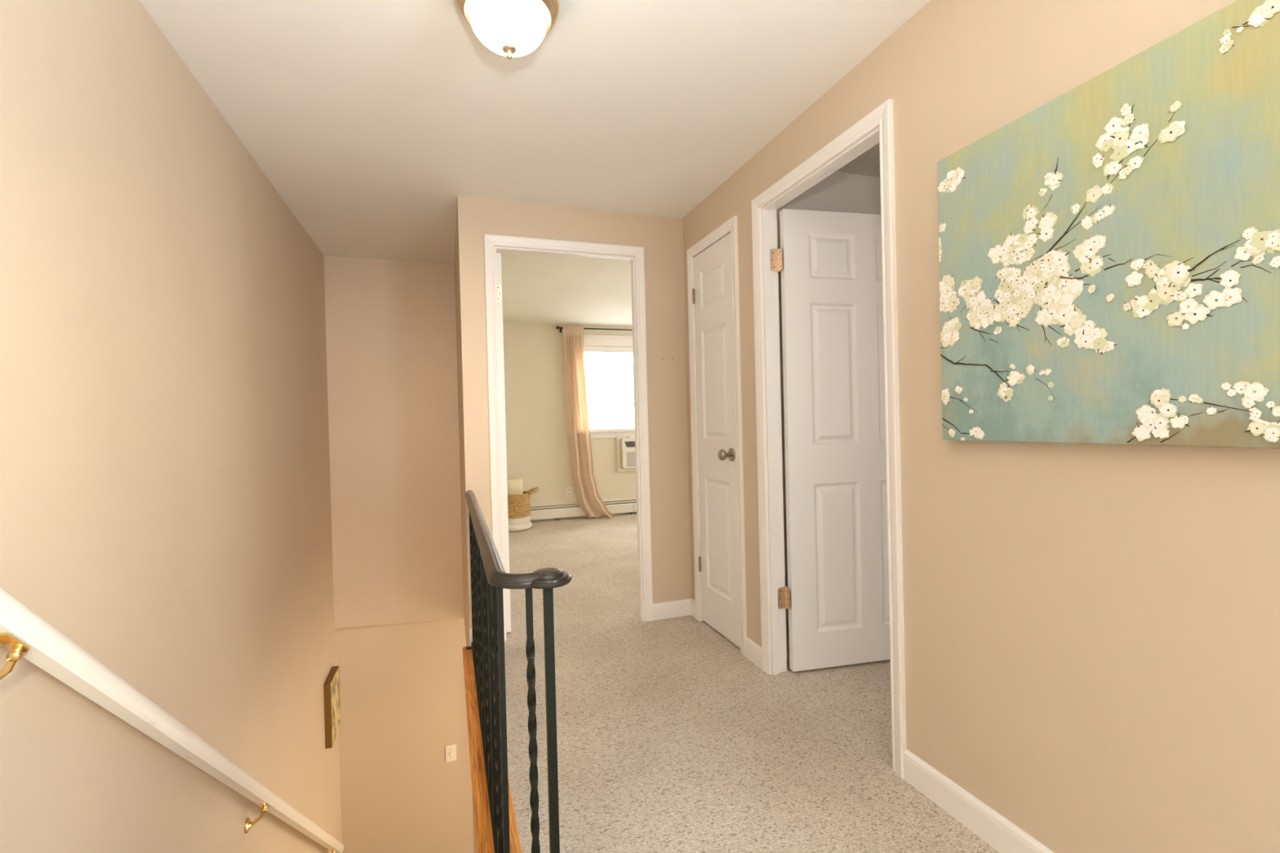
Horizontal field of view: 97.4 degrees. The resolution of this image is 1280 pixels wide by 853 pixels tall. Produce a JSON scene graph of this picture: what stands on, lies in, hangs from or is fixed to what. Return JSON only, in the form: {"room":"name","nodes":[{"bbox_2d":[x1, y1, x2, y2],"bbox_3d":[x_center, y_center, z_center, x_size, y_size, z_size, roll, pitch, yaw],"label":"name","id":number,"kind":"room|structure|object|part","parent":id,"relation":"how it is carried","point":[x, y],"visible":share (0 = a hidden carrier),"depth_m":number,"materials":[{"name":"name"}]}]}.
{"room":"upstairs hallway","nodes":[
{"label":"upstairs hallway","id":0,"kind":"room"},
{"bbox_2d":[0,0,342,852],"bbox_3d":[-1.085,1.299,0.713,0.150,4.890,6.854,-2,1,-19],"label":"wall","id":1,"kind":"structure","parent":0,"point":[166,508],"depth_m":1.51,"materials":[{"name":"beige paint"}]},
{"bbox_2d":[0,586,343,852],"bbox_3d":[-1.369,1.201,1.899,0.087,2.822,3.275,-2,1,-19],"label":"wall handrail","id":2,"kind":"object","parent":1,"relation":"attached to","point":[28,635],"visible":1,"depth_m":1.21,"materials":[{"name":"white paint"}]},
{"bbox_2d":[323,666,340,748],"bbox_3d":[-1.953,1.773,3.569,0.039,0.390,0.285,-2,1,-19],"label":"picture","id":3,"kind":"object","parent":1,"relation":"attached to","point":[331,685],"visible":1,"depth_m":3.48,"materials":[{"name":"brown wood"}]},
{"bbox_2d":[330,666,340,746],"bbox_3d":[-1.935,1.772,3.575,0.001,0.386,0.281,-2,1,-19],"label":"print","id":4,"kind":"object","parent":3,"relation":"attached to","point":[335,677],"depth_m":3.56},
{"bbox_2d":[323,255,464,630],"bbox_3d":[-1.706,0.128,3.941,0.834,2.572,0.045,-2,1,-19],"label":"wall","id":5,"kind":"structure","parent":0,"point":[391,325],"depth_m":3.91,"materials":[{"name":"beige paint"}]},
{"bbox_2d":[336,618,474,852],"bbox_3d":[-0.660,1.258,4.404,3.052,4.890,0.150,-2,1,-19],"label":"wall","id":6,"kind":"structure","parent":0,"point":[402,698],"depth_m":3.98,"materials":[{"name":"beige paint"}]},
{"bbox_2d":[445,744,456,762],"bbox_3d":[-1.370,2.370,4.072,0.072,0.120,0.015,-2,1,-19],"label":"light switch","id":7,"kind":"object","parent":6,"relation":"attached to","point":[451,750],"visible":1,"depth_m":4.07,"materials":[{"name":"white plastic"}]},
{"bbox_2d":[454,209,476,852],"bbox_3d":[-1.119,1.275,3.713,0.114,4.890,5.350,-2,1,-19],"label":"wall","id":8,"kind":"structure","parent":0,"point":[456,251],"depth_m":3.35,"materials":[{"name":"beige paint"}]},
{"bbox_2d":[462,645,522,852],"bbox_3d":[-0.555,1.127,2.018,0.112,0.024,1.797,-2,1,-19],"label":"trim","id":9,"kind":"structure","parent":8,"relation":"attached to","point":[482,823],"depth_m":1.77,"materials":[{"name":"orange wood"}]},
{"bbox_2d":[465,489,571,852],"bbox_3d":[-0.563,0.721,2.016,0.175,0.798,1.794,-2,1,-23],"label":"stair railing","id":10,"kind":"object","parent":9,"relation":"on","point":[489,576],"visible":1,"depth_m":1.25,"materials":[{"name":"black"}]},
{"bbox_3d":[-0.562,1.093,2.031,0.025,0.010,1.707,-2,1,-19],"label":"rail","id":11,"kind":"part","parent":10,"relation":"part of","materials":[{"name":"brown wood"}]},
{"bbox_3d":[-0.544,0.337,2.036,0.121,0.030,1.769,-2,1,-19],"label":"handrail","id":12,"kind":"part","parent":10,"relation":"part of","materials":[{"name":"black wood"}]},
{"bbox_3d":[-0.197,0.732,1.259,0.020,0.771,0.020,-2,1,-19],"label":"newel post","id":13,"kind":"part","parent":10,"relation":"part of","materials":[{"name":"black metal"}]},
{"bbox_2d":[139,0,929,326],"bbox_3d":[1.018,-1.274,2.549,5.452,0.120,9.260,-2,1,-19],"label":"ceiling","id":14,"kind":"structure","parent":0,"point":[370,120],"depth_m":2.05,"materials":[{"name":"paint"}]},
{"bbox_2d":[455,0,559,59],"bbox_3d":[-0.349,-1.073,1.490,0.271,0.197,0.271,-2,1,-19],"label":"ceiling light","id":15,"kind":"object","parent":14,"relation":"attached to","point":[510,28],"visible":1,"depth_m":1.45,"materials":[{"name":"white glass"}]},
{"bbox_2d":[502,322,636,505],"bbox_3d":[0.039,0.053,7.019,4.468,2.560,0.150,-2,1,-19],"label":"wall","id":16,"kind":"structure","parent":0,"point":[538,450],"depth_m":6.55,"materials":[{"name":"beige paint"}]},
{"bbox_2d":[565,486,572,497],"bbox_3d":[-0.836,0.773,6.635,0.070,0.116,0.007,-2,1,-19],"label":"wall outlet","id":17,"kind":"object","parent":16,"relation":"attached to","point":[569,490],"visible":1,"depth_m":6.63,"materials":[{"name":"white plastic"}]},
{"bbox_2d":[529,497,636,521],"bbox_3d":[0.081,0.969,6.920,4.000,0.188,0.064,-2,1,-19],"label":"baseboard heater","id":18,"kind":"object","parent":16,"relation":"attached to","point":[557,512],"visible":0.41,"depth_m":6.60,"materials":[{"name":"beige metal"}]},
{"bbox_2d":[555,325,632,332],"bbox_3d":[-0.001,-1.161,6.870,2.077,0.060,0.105,-2,1,-19],"label":"curtain rod","id":19,"kind":"object","parent":16,"relation":"attached to","point":[557,326],"visible":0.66,"depth_m":6.67,"materials":[{"name":"black metal"}]},
{"bbox_2d":[563,325,614,518],"bbox_3d":[-0.594,-0.050,6.609,0.562,2.252,0.171,-1,0,-4],"label":"curtain","id":20,"kind":"object","parent":19,"relation":"hanging from","point":[588,499],"visible":1,"depth_m":6.59,"materials":[{"name":"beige fabric"}]},
{"bbox_3d":[0.028,-1.172,6.846,2.038,0.015,0.015,-2,1,-19],"label":"rod","id":21,"kind":"part","parent":19,"relation":"part of","materials":[{"name":"black metal"}]},
{"bbox_2d":[577,334,635,438],"bbox_3d":[-0.014,-0.490,6.958,1.700,1.235,0.170,-2,1,-19],"label":"window","id":22,"kind":"structure","parent":16,"relation":"in","point":[596,432],"depth_m":6.79,"materials":[{"name":"white wood"}]},
{"bbox_3d":[0.006,0.041,6.941,1.700,0.037,0.125,-2,1,-19],"label":"sill","id":23,"kind":"part","parent":22,"relation":"part of","materials":[{"name":"white wood"}]},
{"bbox_3d":[-0.013,-1.045,6.909,1.680,0.125,0.028,-2,1,-19],"label":"head casing","id":24,"kind":"part","parent":22,"relation":"part of","materials":[{"name":"white wood"}]},
{"bbox_2d":[583,346,634,424],"bbox_3d":[-0.013,-0.511,6.953,1.490,0.937,0.050,-2,1,-19],"label":"window blind","id":25,"kind":"object","parent":22,"relation":"attached to","point":[599,351],"visible":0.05,"depth_m":6.83,"materials":[{"name":"white plastic"}]},
{"bbox_3d":[-0.034,-0.481,7.017,1.520,1.000,0.045,-2,1,-19],"label":"sash","id":26,"kind":"part","parent":22,"relation":"part of","materials":[{"name":"white glass"}]},
{"bbox_2d":[616,435,635,471],"bbox_3d":[0.041,0.323,6.893,0.660,0.442,0.088,-2,1,-19],"label":"air conditioner","id":27,"kind":"object","parent":16,"relation":"attached to","point":[625,444],"visible":0.5,"depth_m":6.80,"materials":[{"name":"beige plastic"}]},
{"bbox_2d":[624,441,635,447],"bbox_3d":[0.052,0.211,6.853,0.500,0.070,0.003,-2,1,-19],"label":"vent","id":28,"kind":"object","parent":27,"relation":"attached to","point":[627,444],"depth_m":6.79,"materials":[{"name":"black"}]},
{"bbox_2d":[626,451,635,466],"bbox_3d":[0.057,0.390,6.854,0.450,0.175,0.004,-2,1,-19],"label":"grille","id":29,"kind":"object","parent":27,"relation":"attached to","point":[631,459],"depth_m":6.80,"materials":[{"name":"grey plastic"}]},
{"bbox_2d":[457,195,692,645],"bbox_3d":[-0.323,-0.040,3.091,1.237,2.290,0.081,-2,1,-19],"label":"wall","id":30,"kind":"structure","parent":0,"point":[661,237],"depth_m":3.18,"materials":[{"name":"beige paint"}]},
{"bbox_2d":[469,628,472,645],"bbox_3d":[-0.806,1.074,2.875,0.124,0.091,0.013,-2,1,-19],"label":"baseboard","id":31,"kind":"structure","parent":30,"relation":"attached to","point":[470,629],"depth_m":2.85,"materials":[{"name":"white wood"}]},
{"bbox_2d":[496,253,511,632],"bbox_3d":[-0.854,0.089,3.352,0.035,2.026,0.755,-2,1,-19],"label":"door","id":32,"kind":"structure","parent":30,"relation":"in","point":[498,255],"depth_m":3.00,"materials":[{"name":"white paint"}]},
{"bbox_2d":[484,234,653,642],"bbox_3d":[-0.376,0.056,3.064,0.866,2.102,0.100,-2,1,-19],"label":"trim","id":33,"kind":"structure","parent":30,"relation":"attached to","point":[492,243],"depth_m":3.09,"materials":[{"name":"white wood"}]},
{"bbox_2d":[653,598,691,620],"bbox_3d":[0.181,1.046,3.214,0.234,0.091,0.013,-2,1,-19],"label":"baseboard","id":34,"kind":"structure","parent":30,"relation":"attached to","point":[677,608],"depth_m":3.21,"materials":[{"name":"white wood"}]},
{"bbox_2d":[504,513,999,852],"bbox_3d":[1.055,1.210,2.641,5.152,0.270,9.110,-2,1,-19],"label":"floor","id":35,"kind":"structure","parent":0,"point":[670,739],"depth_m":2.00,"materials":[{"name":"carpet"}]},
{"bbox_2d":[507,487,538,532],"bbox_3d":[-1.364,0.887,6.055,0.479,0.436,0.387,-1,1,17],"label":"woven basket","id":36,"kind":"object","parent":35,"relation":"on","point":[518,505],"visible":0.55,"depth_m":5.91,"materials":[{"name":"beige wicker"}]},
{"bbox_2d":[506,477,522,494],"bbox_3d":[-1.351,0.756,6.060,0.185,0.395,0.106,-2,1,-27],"label":"cushion","id":37,"kind":"object","parent":36,"relation":"on","point":[514,486],"visible":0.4,"depth_m":6.02,"materials":[{"name":"beige fabric"}]},
{"bbox_3d":[-1.163,0.699,6.124,0.124,0.071,0.177,-2,1,-19],"label":"handle","id":38,"kind":"part","parent":36,"relation":"part of","materials":[{"name":"brown wicker"}]},
{"bbox_2d":[776,171,880,662],"bbox_3d":[2.326,0.040,1.929,2.850,2.560,3.837,-2,1,-19],"label":"wall","id":39,"kind":"structure","parent":0,"point":[839,192],"depth_m":2.66,"materials":[{"name":"grey paint"}]},
{"bbox_2d":[682,0,1279,852],"bbox_3d":[1.176,-0.057,0.758,0.082,2.290,5.469,-2,1,-19],"label":"wall","id":40,"kind":"structure","parent":0,"point":[1091,632],"depth_m":1.30,"materials":[{"name":"beige paint"}]},
{"bbox_2d":[690,598,695,617],"bbox_3d":[0.309,1.043,3.222,0.013,0.091,0.081,-2,1,-19],"label":"baseboard","id":41,"kind":"structure","parent":40,"relation":"attached to","point":[692,601],"depth_m":3.22,"materials":[{"name":"white wood"}]},
{"bbox_2d":[692,232,740,648],"bbox_3d":[0.375,0.070,2.917,0.106,2.014,0.458,-2,1,-19],"label":"door","id":42,"kind":"structure","parent":40,"relation":"in","point":[713,284],"depth_m":2.91,"materials":[{"name":"white paint"}]},
{"bbox_3d":[0.414,0.139,2.746,0.066,0.055,0.055,-2,1,-19],"label":"knob","id":43,"kind":"part","parent":42,"relation":"part of","materials":[{"name":"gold metal"}]},
{"bbox_2d":[686,215,746,656],"bbox_3d":[0.424,0.047,2.927,0.100,2.082,0.553,-2,1,-19],"label":"trim","id":44,"kind":"structure","parent":40,"relation":"attached to","point":[729,226],"depth_m":2.70,"materials":[{"name":"white wood"}]},
{"bbox_2d":[744,637,761,669],"bbox_3d":[0.527,1.043,2.587,0.013,0.091,0.156,-2,1,-19],"label":"baseboard","id":45,"kind":"structure","parent":40,"relation":"attached to","point":[753,651],"depth_m":2.59,"materials":[{"name":"white wood"}]},
{"bbox_2d":[751,98,906,779],"bbox_3d":[0.698,0.042,2.130,0.100,2.092,0.821,-2,1,-19],"label":"trim","id":46,"kind":"structure","parent":40,"relation":"attached to","point":[877,126],"depth_m":2.20,"materials":[{"name":"white wood"}]},
{"bbox_2d":[769,208,890,671],"bbox_3d":[0.997,0.054,2.546,0.826,2.022,0.043,-2,0,-12],"label":"door","id":47,"kind":"structure","parent":40,"relation":"in","point":[836,595],"depth_m":2.50,"materials":[{"name":"white paint"}]},
{"bbox_2d":[903,748,1054,852],"bbox_3d":[1.433,1.043,-0.049,0.013,0.091,3.776,-2,1,-19],"label":"baseboard","id":48,"kind":"structure","parent":40,"relation":"attached to","point":[1003,836],"depth_m":1.52,"materials":[{"name":"white wood"}]},
{"bbox_2d":[937,0,1279,448],"bbox_3d":[1.000,-0.343,1.061,0.037,0.759,1.016,-2,1,-19],"label":"picture","id":49,"kind":"object","parent":40,"relation":"attached to","point":[1109,252],"visible":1,"depth_m":1.11,"materials":[{"name":"multicoloured fabric"}]}
]}

